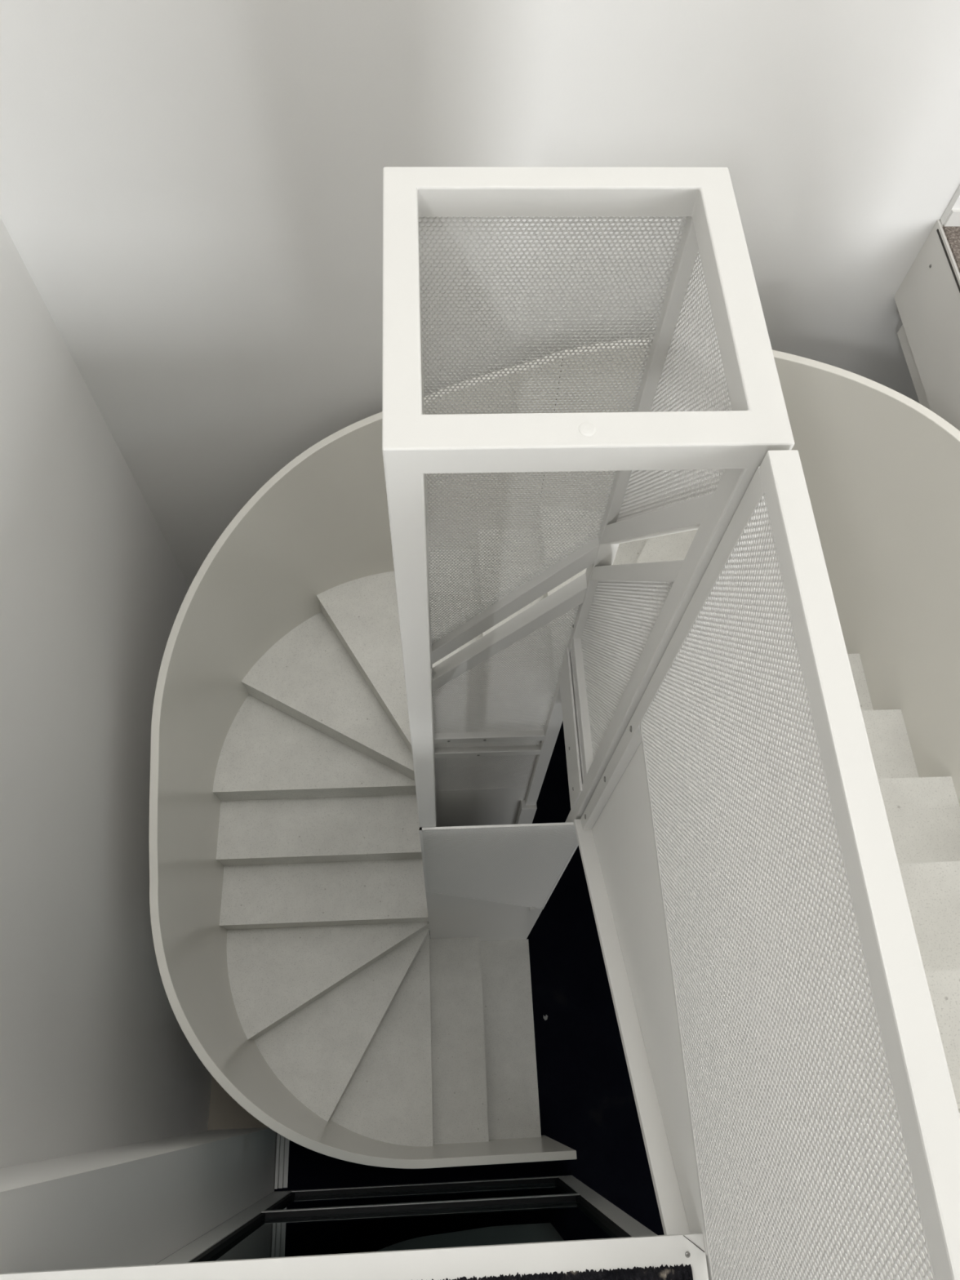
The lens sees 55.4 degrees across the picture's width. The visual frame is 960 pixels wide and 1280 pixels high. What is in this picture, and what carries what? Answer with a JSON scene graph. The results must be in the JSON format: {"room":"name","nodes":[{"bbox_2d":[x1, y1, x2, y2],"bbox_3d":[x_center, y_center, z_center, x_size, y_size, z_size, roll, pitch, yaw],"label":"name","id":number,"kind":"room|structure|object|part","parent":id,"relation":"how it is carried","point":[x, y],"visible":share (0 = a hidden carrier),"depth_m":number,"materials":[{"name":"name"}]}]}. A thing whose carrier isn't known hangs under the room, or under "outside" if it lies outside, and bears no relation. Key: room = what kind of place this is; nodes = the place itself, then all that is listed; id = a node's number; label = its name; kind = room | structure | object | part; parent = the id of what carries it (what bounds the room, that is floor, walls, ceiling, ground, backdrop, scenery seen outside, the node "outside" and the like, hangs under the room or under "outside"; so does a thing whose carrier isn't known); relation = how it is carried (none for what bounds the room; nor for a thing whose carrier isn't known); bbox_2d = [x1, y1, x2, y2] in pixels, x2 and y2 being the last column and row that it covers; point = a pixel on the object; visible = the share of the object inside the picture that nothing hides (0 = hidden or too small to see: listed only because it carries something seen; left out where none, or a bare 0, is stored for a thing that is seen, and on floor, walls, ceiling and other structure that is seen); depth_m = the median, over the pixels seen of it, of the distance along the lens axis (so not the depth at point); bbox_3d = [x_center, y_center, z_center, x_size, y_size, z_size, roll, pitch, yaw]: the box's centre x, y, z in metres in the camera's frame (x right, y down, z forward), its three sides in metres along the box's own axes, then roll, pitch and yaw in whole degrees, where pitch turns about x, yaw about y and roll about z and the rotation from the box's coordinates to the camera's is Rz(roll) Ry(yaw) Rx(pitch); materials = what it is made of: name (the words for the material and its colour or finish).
{"room":"stairwell","nodes":[
{"label":"stairwell","id":0,"kind":"room"},
{"bbox_2d":[0,217,212,1168],"bbox_3d":[-1.413,-1.300,-0.321,0.120,13.379,3.120,-1,64,-3],"label":"wall","id":1,"kind":"structure","parent":0,"point":[95,1055],"depth_m":3.36,"materials":[{"name":"white paint"}]},
{"bbox_2d":[207,1075,267,1130],"bbox_3d":[-1.393,1.597,5.702,0.380,0.020,2.560,-1,64,-3],"label":"trim","id":2,"kind":"structure","parent":1,"relation":"attached to","point":[224,1113],"depth_m":5.16,"materials":[{"name":"beige paint"}]},
{"bbox_2d":[0,1127,276,1273],"bbox_3d":[-1.100,-0.042,-0.924,0.383,13.379,0.315,-1,64,-3],"label":"wall pier","id":3,"kind":"object","parent":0,"point":[141,1203],"visible":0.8,"depth_m":2.81,"materials":[{"name":"white paint"}]},
{"bbox_2d":[156,720,664,1263],"bbox_3d":[1.457,5.870,3.801,6.200,0.120,12.650,-1,64,-3],"label":"floor","id":4,"kind":"structure","parent":0,"point":[587,1104],"depth_m":5.32,"materials":[{"name":"black carpet"}]},
{"bbox_2d":[155,1175,657,1264],"bbox_3d":[-0.247,2.265,3.485,1.647,3.495,0.050,-1,64,-3],"label":"glass wall","id":5,"kind":"structure","parent":4,"relation":"on","point":[427,1215],"depth_m":3.81,"materials":[{"name":"clear"}]},
{"bbox_2d":[274,1133,289,1189],"bbox_3d":[-1.096,2.874,5.073,0.064,0.050,0.288,-1,64,-3],"label":"trim","id":6,"kind":"structure","parent":5,"relation":"attached to","point":[282,1143],"depth_m":5.07,"materials":[{"name":"white"}]},
{"bbox_3d":[-0.223,2.068,3.078,1.464,2.492,0.006,-1,64,-3],"label":"pane","id":7,"kind":"part","parent":5,"relation":"part of","materials":[{"name":"clear glass"}]},
{"bbox_3d":[-0.282,2.823,4.623,1.464,0.869,0.006,-1,64,-3],"label":"pane","id":8,"kind":"part","parent":5,"relation":"part of","materials":[{"name":"clear glass"}]},
{"bbox_3d":[-0.297,3.021,5.034,1.464,0.045,0.050,-1,64,-3],"label":"rail","id":9,"kind":"part","parent":5,"relation":"part of","materials":[{"name":"black metal"}]},
{"bbox_2d":[148,337,959,1255],"bbox_3d":[0.078,0.995,3.341,2.731,4.889,3.727,-1,64,-3],"label":"staircase","id":10,"kind":"structure","parent":4,"relation":"on","point":[298,960],"depth_m":4.12,"materials":[{"name":"stone"}]},
{"bbox_2d":[382,166,794,941],"bbox_3d":[0.058,0.559,3.557,0.574,4.882,0.593,-1,64,-3],"label":"shaft","id":11,"kind":"object","parent":4,"relation":"on","point":[491,872],"visible":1,"depth_m":1.81,"materials":[{"name":"white metal"}]},
{"bbox_3d":[-0.190,0.800,3.463,0.055,4.824,0.055,-1,64,-3],"label":"post","id":12,"kind":"part","parent":11,"relation":"part of","materials":[{"name":"white metal"}]},
{"bbox_3d":[-0.213,0.337,3.688,0.055,4.824,0.055,-1,64,-3],"label":"post","id":13,"kind":"part","parent":11,"relation":"part of","materials":[{"name":"white metal"}]},
{"bbox_3d":[-0.013,1.057,5.195,0.465,1.459,0.008,-1,64,-3],"label":"plate","id":14,"kind":"part","parent":11,"relation":"part of","materials":[{"name":"white metal"}]},
{"bbox_3d":[0.018,1.465,4.784,0.572,1.877,0.003,-1,64,-3],"label":"plate","id":15,"kind":"part","parent":11,"relation":"part of","materials":[{"name":"white metal"}]},
{"bbox_3d":[0.019,0.612,4.280,0.480,0.629,0.002,-1,64,-3],"label":"panel","id":16,"kind":"part","parent":11,"relation":"part of","materials":[{"name":"white metal"}]},
{"bbox_3d":[0.033,0.476,3.998,0.465,0.055,0.051,-1,64,-3],"label":"rail","id":17,"kind":"part","parent":11,"relation":"part of","materials":[{"name":"white metal"}]},
{"bbox_3d":[0.033,0.435,3.919,0.480,0.174,0.002,-1,64,-3],"label":"panel","id":18,"kind":"part","parent":11,"relation":"part of","materials":[{"name":"white metal"}]},
{"bbox_3d":[0.039,0.395,3.831,0.465,0.055,0.051,-1,64,-3],"label":"rail","id":19,"kind":"part","parent":11,"relation":"part of","materials":[{"name":"white metal"}]},
{"bbox_3d":[0.055,0.976,3.773,0.564,1.623,0.002,-1,64,-3],"label":"panel","id":20,"kind":"part","parent":11,"relation":"part of","materials":[{"name":"white"}]},
{"bbox_3d":[0.057,0.122,3.278,0.480,1.220,0.002,-1,64,-3],"label":"panel","id":21,"kind":"part","parent":11,"relation":"part of","materials":[{"name":"white metal"}]},
{"bbox_3d":[0.070,-0.006,3.010,0.465,0.756,0.051,-1,64,-3],"label":"rail","id":22,"kind":"part","parent":11,"relation":"part of","materials":[{"name":"white metal"}]},
{"bbox_3d":[0.078,-0.109,2.800,0.465,0.758,0.051,-1,64,-3],"label":"rail","id":23,"kind":"part","parent":11,"relation":"part of","materials":[{"name":"white metal"}]},
{"bbox_3d":[0.094,-0.354,2.304,0.480,1.735,0.002,-1,64,-3],"label":"panel","id":24,"kind":"part","parent":11,"relation":"part of","materials":[{"name":"white metal"}]},
{"bbox_3d":[0.302,0.299,3.072,0.008,0.240,0.500,-1,64,-3],"label":"plate","id":25,"kind":"part","parent":11,"relation":"part of","materials":[{"name":"white metal"}]},
{"bbox_3d":[0.337,0.250,2.975,0.049,0.060,0.466,-1,64,-3],"label":"rail","id":26,"kind":"part","parent":11,"relation":"part of","materials":[{"name":"white metal"}]},
{"bbox_3d":[0.338,0.214,2.901,0.051,0.055,0.466,-1,64,-3],"label":"rail","id":27,"kind":"part","parent":11,"relation":"part of","materials":[{"name":"white metal"}]},
{"bbox_3d":[0.138,-0.508,1.397,0.569,0.055,0.570,-1,64,-3],"label":"frame","id":28,"kind":"part","parent":11,"relation":"part of","materials":[{"name":"white metal"}]},
{"bbox_3d":[0.300,0.325,3.713,0.055,4.824,0.055,-1,64,-3],"label":"post","id":29,"kind":"part","parent":11,"relation":"part of","materials":[{"name":"white metal"}]},
{"bbox_3d":[0.360,-0.060,2.341,0.002,1.263,0.485,-1,64,-3],"label":"panel","id":30,"kind":"part","parent":11,"relation":"part of","materials":[{"name":"white metal"}]},
{"bbox_3d":[0.367,-0.158,2.139,0.051,0.888,0.466,-1,64,-3],"label":"rail","id":31,"kind":"part","parent":11,"relation":"part of","materials":[{"name":"white metal"}]},
{"bbox_3d":[0.374,-0.247,1.957,0.051,0.902,0.466,-1,64,-3],"label":"rail","id":32,"kind":"part","parent":11,"relation":"part of","materials":[{"name":"white metal"}]},
{"bbox_3d":[0.323,0.787,3.488,0.055,4.824,0.055,-1,64,-3],"label":"post","id":33,"kind":"part","parent":11,"relation":"part of","materials":[{"name":"white metal"}]},
{"bbox_3d":[0.378,-0.293,1.863,0.002,0.980,0.485,-1,64,-3],"label":"panel","id":34,"kind":"part","parent":11,"relation":"part of","materials":[{"name":"white metal"}]},
{"bbox_2d":[0,0,959,586],"bbox_3d":[1.544,-2.710,0.480,5.935,13.379,0.148,-1,64,-3],"label":"wall","id":35,"kind":"structure","parent":0,"point":[191,191],"depth_m":2.79,"materials":[{"name":"white paint"}]},
{"bbox_2d":[897,324,931,410],"bbox_3d":[1.931,4.424,0.650,0.198,0.100,12.450,-1,64,-3],"label":"trim","id":36,"kind":"structure","parent":35,"relation":"attached to","point":[904,344],"depth_m":3.31,"materials":[{"name":"paint"}]},
{"bbox_2d":[943,209,959,226],"bbox_3d":[2.977,-1.425,3.082,2.876,0.056,0.012,-1,64,-3],"label":"baseboard","id":37,"kind":"structure","parent":35,"relation":"attached to","point":[953,218],"depth_m":3.01,"materials":[{"name":"white paint"}]},
{"bbox_2d":[705,220,959,1279],"bbox_3d":[2.638,4.275,0.507,4.093,0.335,12.530,-1,64,-3],"label":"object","id":38,"kind":"structure","parent":0,"point":[927,300],"depth_m":3.05,"materials":[{"name":"paint"}]},
{"bbox_2d":[580,449,959,1279],"bbox_3d":[0.423,1.082,1.711,0.046,2.006,2.015,-1,64,-3],"label":"landing railing","id":39,"kind":"object","parent":38,"relation":"attached to","point":[926,1107],"visible":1,"depth_m":1.23,"materials":[{"name":"white metal"}]},
{"bbox_3d":[0.373,0.206,2.160,0.028,1.966,0.044,-1,64,-3],"label":"post","id":40,"kind":"part","parent":39,"relation":"part of","materials":[{"name":"white metal"}]},
{"bbox_3d":[0.458,0.652,0.829,0.043,0.042,2.012,-1,64,-3],"label":"rail","id":41,"kind":"part","parent":39,"relation":"part of","materials":[{"name":"white metal"}]},
{"bbox_2d":[936,228,959,292],"bbox_3d":[1.805,4.243,0.323,0.004,0.006,12.500,-1,64,-3],"label":"trim","id":42,"kind":"structure","parent":38,"relation":"attached to","point":[937,230],"depth_m":2.99,"materials":[{"name":"grey"}]},
{"bbox_2d":[942,225,959,272],"bbox_3d":[3.251,4.202,0.380,2.878,0.008,12.496,-1,64,-3],"label":"floor","id":43,"kind":"structure","parent":38,"relation":"on","point":[952,233],"depth_m":3.01,"materials":[{"name":"carpet"}]},
{"bbox_3d":[-0.415,5.648,-0.296,2.062,0.294,9.630,-1,64,-3],"label":"floor","id":44,"kind":"structure","parent":0,"visible":0},
{"bbox_2d":[0,1232,708,1279],"bbox_3d":[-0.287,1.208,1.714,1.440,0.017,0.092,-1,64,-3],"label":"trim","id":45,"kind":"structure","parent":44,"relation":"attached to","point":[487,1260],"depth_m":1.73,"materials":[{"name":"grey paint"}]},
{"bbox_2d":[421,1263,693,1279],"bbox_3d":[-0.292,1.394,1.611,1.408,0.010,0.430,-1,64,-3],"label":"floor","id":46,"kind":"structure","parent":44,"relation":"on","point":[675,1273],"depth_m":1.73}
]}

